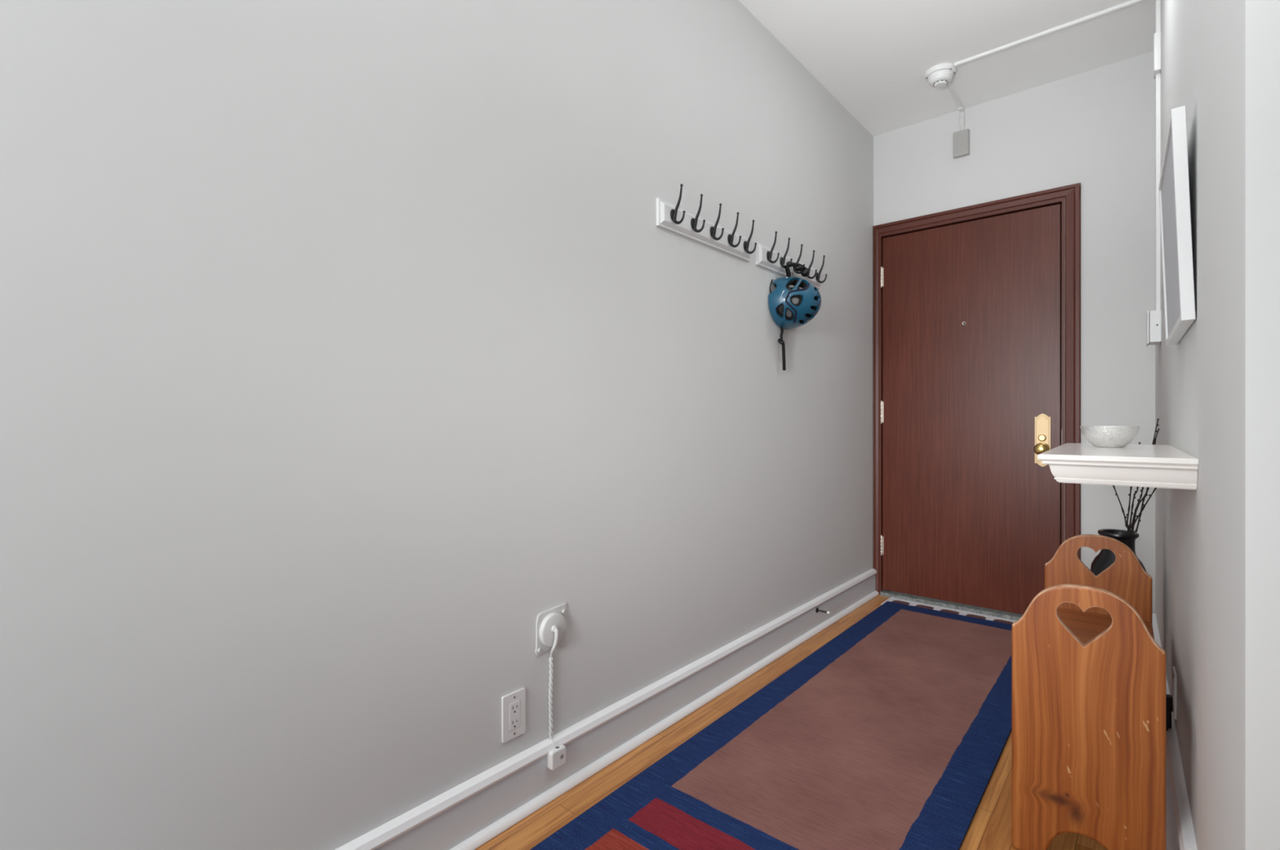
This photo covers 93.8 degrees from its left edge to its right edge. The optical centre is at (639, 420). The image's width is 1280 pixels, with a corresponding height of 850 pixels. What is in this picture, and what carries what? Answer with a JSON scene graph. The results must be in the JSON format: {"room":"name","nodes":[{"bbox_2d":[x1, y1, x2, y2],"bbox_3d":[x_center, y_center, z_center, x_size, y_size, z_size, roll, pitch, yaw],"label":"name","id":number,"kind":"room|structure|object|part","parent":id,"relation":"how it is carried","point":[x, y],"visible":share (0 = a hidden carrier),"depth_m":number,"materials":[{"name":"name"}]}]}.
{"room":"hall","nodes":[
{"label":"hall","id":0,"kind":"room"},
{"bbox_2d":[0,0,873,849],"bbox_3d":[-1.010,-0.325,0.816,0.120,2.649,7.122,0,0,41],"label":"wall","id":1,"kind":"structure","parent":0,"point":[348,348],"depth_m":1.26,"materials":[{"name":"paint"}]},
{"bbox_2d":[501,687,525,742],"bbox_3d":[-0.320,0.748,1.521,0.008,0.115,0.071,0,0,41],"label":"power outlet","id":2,"kind":"object","parent":1,"relation":"attached to","point":[513,704],"visible":1,"depth_m":1.52,"materials":[{"name":"white plastic"}]},
{"bbox_2d":[509,700,519,730],"bbox_3d":[-0.318,0.748,1.520,0.002,0.067,0.033,0,0,41],"label":"receptacle","id":3,"kind":"object","parent":2,"relation":"attached to","point":[514,705],"depth_m":1.52,"materials":[{"name":"white plastic"}]},
{"bbox_2d":[535,603,566,747],"bbox_3d":[-0.228,0.690,1.607,0.036,0.370,0.108,0,0,41],"label":"cord","id":4,"kind":"object","parent":1,"relation":"attached to","point":[551,624],"visible":1,"depth_m":1.60,"materials":[{"name":"white plastic"}]},
{"bbox_3d":[-0.239,0.745,1.611,0.013,0.223,0.015,0,0,41],"label":"twisted cord","id":5,"kind":"part","parent":4,"relation":"part of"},
{"bbox_3d":[-0.240,0.563,1.617,0.005,0.116,0.108,0,0,41],"label":"plate","id":6,"kind":"part","parent":4,"relation":"part of","materials":[{"name":"white plastic"}]},
{"bbox_2d":[546,744,565,770],"bbox_3d":[-0.222,0.896,1.596,0.023,0.050,0.052,0,0,41],"label":"phone jack","id":7,"kind":"object","parent":1,"relation":"attached to","point":[556,757],"visible":1,"depth_m":1.58,"materials":[{"name":"white plastic"}]},
{"bbox_2d":[334,568,876,849],"bbox_3d":[-0.961,0.868,0.761,0.026,0.028,7.103,0,0,41],"label":"trim","id":8,"kind":"structure","parent":1,"relation":"attached to","point":[397,826],"depth_m":1.61,"materials":[{"name":"paint"}]},
{"bbox_2d":[374,573,875,849],"bbox_3d":[-0.961,0.927,0.762,0.025,0.146,7.103,0,0,41],"label":"baseboard","id":9,"kind":"structure","parent":1,"relation":"attached to","point":[451,827],"depth_m":1.73,"materials":[{"name":"paint"}]},
{"bbox_2d":[656,183,756,262],"bbox_3d":[0.270,-0.709,2.161,0.071,0.142,0.585,0,0,41],"label":"coat rack","id":10,"kind":"object","parent":1,"relation":"attached to","point":[671,217],"visible":1,"depth_m":2.13,"materials":[{"name":"white paint"}]},
{"bbox_2d":[755,231,826,288],"bbox_3d":[0.695,-0.709,2.656,0.071,0.142,0.601,0,0,41],"label":"coat rack","id":11,"kind":"object","parent":1,"relation":"attached to","point":[768,258],"visible":0.88,"depth_m":2.57,"materials":[{"name":"white paint"}]},
{"bbox_2d":[768,261,821,370],"bbox_3d":[0.686,-0.449,2.571,0.174,0.466,0.275,0,0,41],"label":"helmet","id":12,"kind":"object","parent":11,"relation":"hanging from","point":[803,300],"visible":1,"depth_m":2.52,"materials":[{"name":"blue plastic"},{"name":"black foam"},{"name":"black nylon webbing"}]},
{"bbox_2d":[815,607,830,613],"bbox_3d":[0.865,0.901,2.832,0.063,0.025,0.025,0,0,41],"label":"door stop","id":13,"kind":"object","parent":1,"relation":"attached to","point":[817,610],"visible":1,"depth_m":2.84,"materials":[{"name":"black metal"}]},
{"bbox_3d":[0.862,0.901,2.835,0.054,0.025,0.025,0,0,41],"label":"rod","id":14,"kind":"part","parent":13,"relation":"part of","materials":[{"name":"black metal"}]},
{"bbox_2d":[475,594,1106,849],"bbox_3d":[2.079,1.040,0.883,4.720,0.080,3.750,0,0,41],"label":"floor","id":15,"kind":"structure","parent":0,"point":[990,826],"depth_m":1.64,"materials":[{"name":"brown wood"}]},
{"bbox_2d":[449,590,879,849],"bbox_3d":[-0.950,0.989,0.752,0.020,0.022,7.103,0,0,41],"label":"trim","id":16,"kind":"structure","parent":15,"relation":"on","point":[479,838],"depth_m":1.81,"materials":[{"name":"paint"}]},
{"bbox_2d":[529,600,1012,849],"bbox_3d":[0.596,0.993,1.804,0.755,0.007,3.250,0,0,40],"label":"runner rug","id":17,"kind":"object","parent":15,"relation":"on","point":[893,733],"visible":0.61,"depth_m":1.76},
{"bbox_2d":[880,596,1016,624],"bbox_3d":[1.653,0.998,3.075,0.760,0.002,0.170,0,0,41],"label":"door mat","id":18,"kind":"object","parent":15,"relation":"on","point":[891,599],"visible":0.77,"depth_m":3.15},
{"bbox_2d":[880,589,1022,620],"bbox_3d":[1.738,0.990,3.199,0.852,0.021,0.126,0,0,41],"label":"threshold","id":19,"kind":"object","parent":15,"relation":"on","point":[993,612],"visible":0.53,"depth_m":3.19,"materials":[{"name":"grey stone"}]},
{"bbox_2d":[1011,533,1166,849],"bbox_3d":[1.220,0.682,1.621,0.273,0.635,0.780,0,0,39],"label":"bench","id":20,"kind":"object","parent":15,"relation":"on","point":[1089,668],"visible":1,"depth_m":1.33,"materials":[{"name":"brown wood"}]},
{"bbox_3d":[1.458,0.682,1.915,0.273,0.635,0.023,0,0,39],"label":"panel","id":21,"kind":"part","parent":20,"relation":"part of","materials":[{"name":"brown wood"}]},
{"bbox_3d":[1.221,0.624,1.619,0.268,0.022,0.736,0,0,39],"label":"seat","id":22,"kind":"part","parent":20,"relation":"part of","materials":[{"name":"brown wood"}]},
{"bbox_2d":[1090,528,1146,575],"bbox_3d":[1.716,0.699,2.151,0.163,0.602,0.163,0,0,41],"label":"vase","id":23,"kind":"object","parent":15,"relation":"on","point":[1105,557],"visible":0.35,"depth_m":2.13,"materials":[{"name":"black ceramic"}]},
{"bbox_2d":[1112,484,1126,527],"bbox_3d":[1.726,0.556,2.153,0.021,0.687,0.056,0,0,-16],"label":"twig","id":24,"kind":"object","parent":23,"relation":"in","point":[1113,486],"visible":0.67,"depth_m":2.15,"materials":[{"name":"black plant"}]},
{"bbox_2d":[1125,486,1132,533],"bbox_3d":[1.735,0.550,2.131,0.013,0.700,0.041,0,0,15],"label":"twig","id":25,"kind":"object","parent":23,"relation":"in","point":[1131,487],"visible":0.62,"depth_m":2.12,"materials":[{"name":"black plant"}]},
{"bbox_2d":[1128,442,1140,527],"bbox_3d":[1.748,0.488,2.132,0.070,0.824,0.013,0,0,-12],"label":"twig","id":26,"kind":"object","parent":23,"relation":"in","point":[1137,487],"visible":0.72,"depth_m":2.13,"materials":[{"name":"black plant"}]},
{"bbox_2d":[1128,486,1143,533],"bbox_3d":[1.745,0.549,2.116,0.016,0.702,0.081,0,0,-7],"label":"twig","id":27,"kind":"object","parent":23,"relation":"in","point":[1141,491],"visible":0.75,"depth_m":2.11,"materials":[{"name":"black plant"}]},
{"bbox_2d":[1130,487,1156,528],"bbox_3d":[1.766,0.557,2.109,0.097,0.687,0.008,0,0,41],"label":"twig","id":28,"kind":"object","parent":23,"relation":"in","point":[1155,488],"visible":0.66,"depth_m":2.10,"materials":[{"name":"black plant"}]},
{"bbox_2d":[1130,418,1159,533],"bbox_3d":[1.761,0.446,2.106,0.013,0.908,0.098,0,0,-36],"label":"twig","id":29,"kind":"object","parent":23,"relation":"in","point":[1157,424],"visible":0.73,"depth_m":2.10,"materials":[{"name":"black plant"}]},
{"bbox_2d":[1131,428,1159,532],"bbox_3d":[1.769,0.464,2.116,0.105,0.873,0.018,0,0,17],"label":"twig","id":30,"kind":"object","parent":23,"relation":"in","point":[1157,430],"visible":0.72,"depth_m":2.11,"materials":[{"name":"black plant"}]},
{"bbox_2d":[738,0,1155,136],"bbox_3d":[0.858,-1.689,-0.539,4.720,0.080,7.500,0,0,41],"label":"ceiling","id":31,"kind":"structure","parent":0,"point":[874,57],"depth_m":2.62,"materials":[{"name":"paint"}]},
{"bbox_2d":[924,62,956,88],"bbox_3d":[1.419,-1.615,2.830,0.134,0.068,0.134,0,0,41],"label":"smoke detector","id":32,"kind":"object","parent":31,"relation":"attached to","point":[938,76],"visible":1,"depth_m":2.79,"materials":[{"name":"white plastic"}]},
{"bbox_2d":[946,82,964,111],"bbox_3d":[1.587,-1.642,3.027,0.024,0.014,0.385,0,0,39],"label":"cable raceway","id":33,"kind":"object","parent":31,"relation":"attached to","point":[961,108],"visible":0.87,"depth_m":3.04,"materials":[{"name":"white plastic"}]},
{"bbox_2d":[954,0,1146,66],"bbox_3d":[1.728,-1.643,2.536,0.719,0.012,0.019,0,0,41],"label":"cable raceway","id":34,"kind":"object","parent":31,"relation":"attached to","point":[1131,2],"visible":1,"depth_m":2.53,"materials":[{"name":"white plastic"}]},
{"bbox_2d":[873,51,1155,613],"bbox_3d":[1.865,-0.325,3.120,1.480,2.649,0.120,0,0,41],"label":"wall","id":35,"kind":"structure","parent":0,"point":[1095,129],"depth_m":2.82,"materials":[{"name":"paint"}]},
{"bbox_2d":[953,128,969,158],"bbox_3d":[1.699,-1.464,3.167,0.076,0.132,0.026,0,0,41],"label":"fire alarm","id":36,"kind":"object","parent":35,"relation":"attached to","point":[961,138],"visible":1,"depth_m":3.16,"materials":[{"name":"grey plastic"}]},
{"bbox_2d":[954,130,967,152],"bbox_3d":[1.690,-1.469,3.159,0.061,0.101,0.001,0,0,41],"label":"grille","id":37,"kind":"object","parent":36,"relation":"attached to","point":[961,136],"depth_m":3.16,"materials":[{"name":"grey plastic"}]},
{"bbox_2d":[959,111,964,130],"bbox_3d":[1.705,-1.583,3.171,0.024,0.104,0.012,0,0,41],"label":"cable raceway","id":38,"kind":"object","parent":35,"relation":"attached to","point":[962,120],"visible":1,"depth_m":3.17,"materials":[{"name":"white plastic"}]},
{"bbox_2d":[880,204,1062,614],"bbox_3d":[1.703,-0.039,3.162,0.858,2.022,0.120,0,0,41],"label":"door","id":39,"kind":"structure","parent":35,"relation":"in","point":[971,310],"depth_m":3.15,"materials":[{"name":"brown wood"}]},
{"bbox_3d":[1.952,0.139,2.915,0.062,0.062,0.070,0,0,41],"label":"knob","id":40,"kind":"part","parent":39,"relation":"part of","materials":[{"name":"gold metal"}]},
{"bbox_2d":[872,182,1080,594],"bbox_3d":[1.758,-0.063,3.199,0.969,2.126,0.138,0,0,41],"label":"door frame","id":41,"kind":"structure","parent":35,"relation":"attached to","point":[1073,199],"depth_m":2.92,"materials":[{"name":"brown wood"}]},
{"bbox_2d":[1155,0,1245,849],"bbox_3d":[1.566,-0.325,1.662,0.124,2.649,2.486,0,0,39],"label":"wall","id":42,"kind":"structure","parent":0,"point":[1200,380],"depth_m":1.04,"materials":[{"name":"paint"}]},
{"bbox_2d":[1037,443,1198,489],"bbox_3d":[1.262,0.107,1.594,0.263,0.064,0.870,0,0,39],"label":"wall shelf","id":43,"kind":"object","parent":42,"relation":"attached to","point":[1146,465],"visible":0.97,"depth_m":1.28,"materials":[{"name":"white paint"}]},
{"bbox_2d":[1080,426,1140,447],"bbox_3d":[1.326,0.045,1.694,0.134,0.059,0.134,0,0,41],"label":"bowl","id":44,"kind":"object","parent":43,"relation":"on","point":[1098,436],"visible":1,"depth_m":1.65,"materials":[{"name":"ceramic"}]},
{"bbox_2d":[1146,310,1161,346],"bbox_3d":[1.985,-0.357,2.315,0.041,0.128,0.116,0,0,39],"label":"junction box","id":45,"kind":"object","parent":42,"relation":"attached to","point":[1153,317],"visible":0.99,"depth_m":2.27,"materials":[{"name":"white plastic"}]},
{"bbox_3d":[1.971,-0.357,2.326,0.005,0.128,0.116,0,0,39],"label":"plate","id":46,"kind":"part","parent":45,"relation":"part of","materials":[{"name":"white plastic"}]},
{"bbox_2d":[1155,0,1160,310],"bbox_3d":[1.995,-1.028,2.307,0.015,1.219,0.021,0,0,41],"label":"cable raceway","id":47,"kind":"object","parent":42,"relation":"attached to","point":[1157,2],"visible":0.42,"depth_m":2.30,"materials":[{"name":"white plastic"}]},
{"bbox_2d":[1153,31,1161,79],"bbox_3d":[1.988,-1.403,2.303,0.021,0.145,0.075,0,0,39],"label":"connector","id":48,"kind":"object","parent":47,"relation":"attached to","point":[1157,36],"visible":0.87,"depth_m":2.27,"materials":[{"name":"white plastic"}]},
{"bbox_2d":[1166,693,1172,731],"bbox_3d":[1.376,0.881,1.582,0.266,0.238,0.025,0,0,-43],"label":"plug","id":49,"kind":"object","parent":42,"relation":"attached to","point":[1169,698],"visible":0.25,"depth_m":1.65,"materials":[{"name":"black plastic"}]},
{"bbox_2d":[1172,666,1177,719],"bbox_3d":[1.474,0.749,1.653,0.008,0.122,0.072,0,0,39],"label":"power outlet","id":50,"kind":"object","parent":42,"relation":"attached to","point":[1174,671],"visible":0.99,"depth_m":1.63,"materials":[{"name":"white plastic"}]},
{"bbox_2d":[1172,677,1173,705],"bbox_3d":[1.472,0.748,1.655,0.002,0.067,0.033,0,0,39],"label":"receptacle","id":51,"kind":"object","parent":50,"relation":"attached to","point":[1172,677],"depth_m":1.65,"materials":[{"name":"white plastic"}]},
{"bbox_2d":[1152,613,1197,849],"bbox_3d":[1.496,0.927,1.705,0.038,0.146,2.465,0,0,39],"label":"baseboard","id":52,"kind":"structure","parent":42,"relation":"attached to","point":[1180,835],"depth_m":1.43,"materials":[{"name":"paint"}]},
{"bbox_2d":[1158,105,1195,345],"bbox_3d":[1.258,-0.418,1.409,0.039,0.432,0.522,0,0,39],"label":"framed picture","id":53,"kind":"object","parent":42,"relation":"attached to","point":[1180,311],"visible":1,"depth_m":1.22,"materials":[{"name":"white wood"}]},
{"bbox_2d":[1245,0,1279,849],"bbox_3d":[2.022,-0.325,-0.290,3.278,2.649,0.120,0,0,41],"label":"wall","id":54,"kind":"structure","parent":0,"point":[1262,16],"depth_m":0.72,"materials":[{"name":"paint"}]}
]}

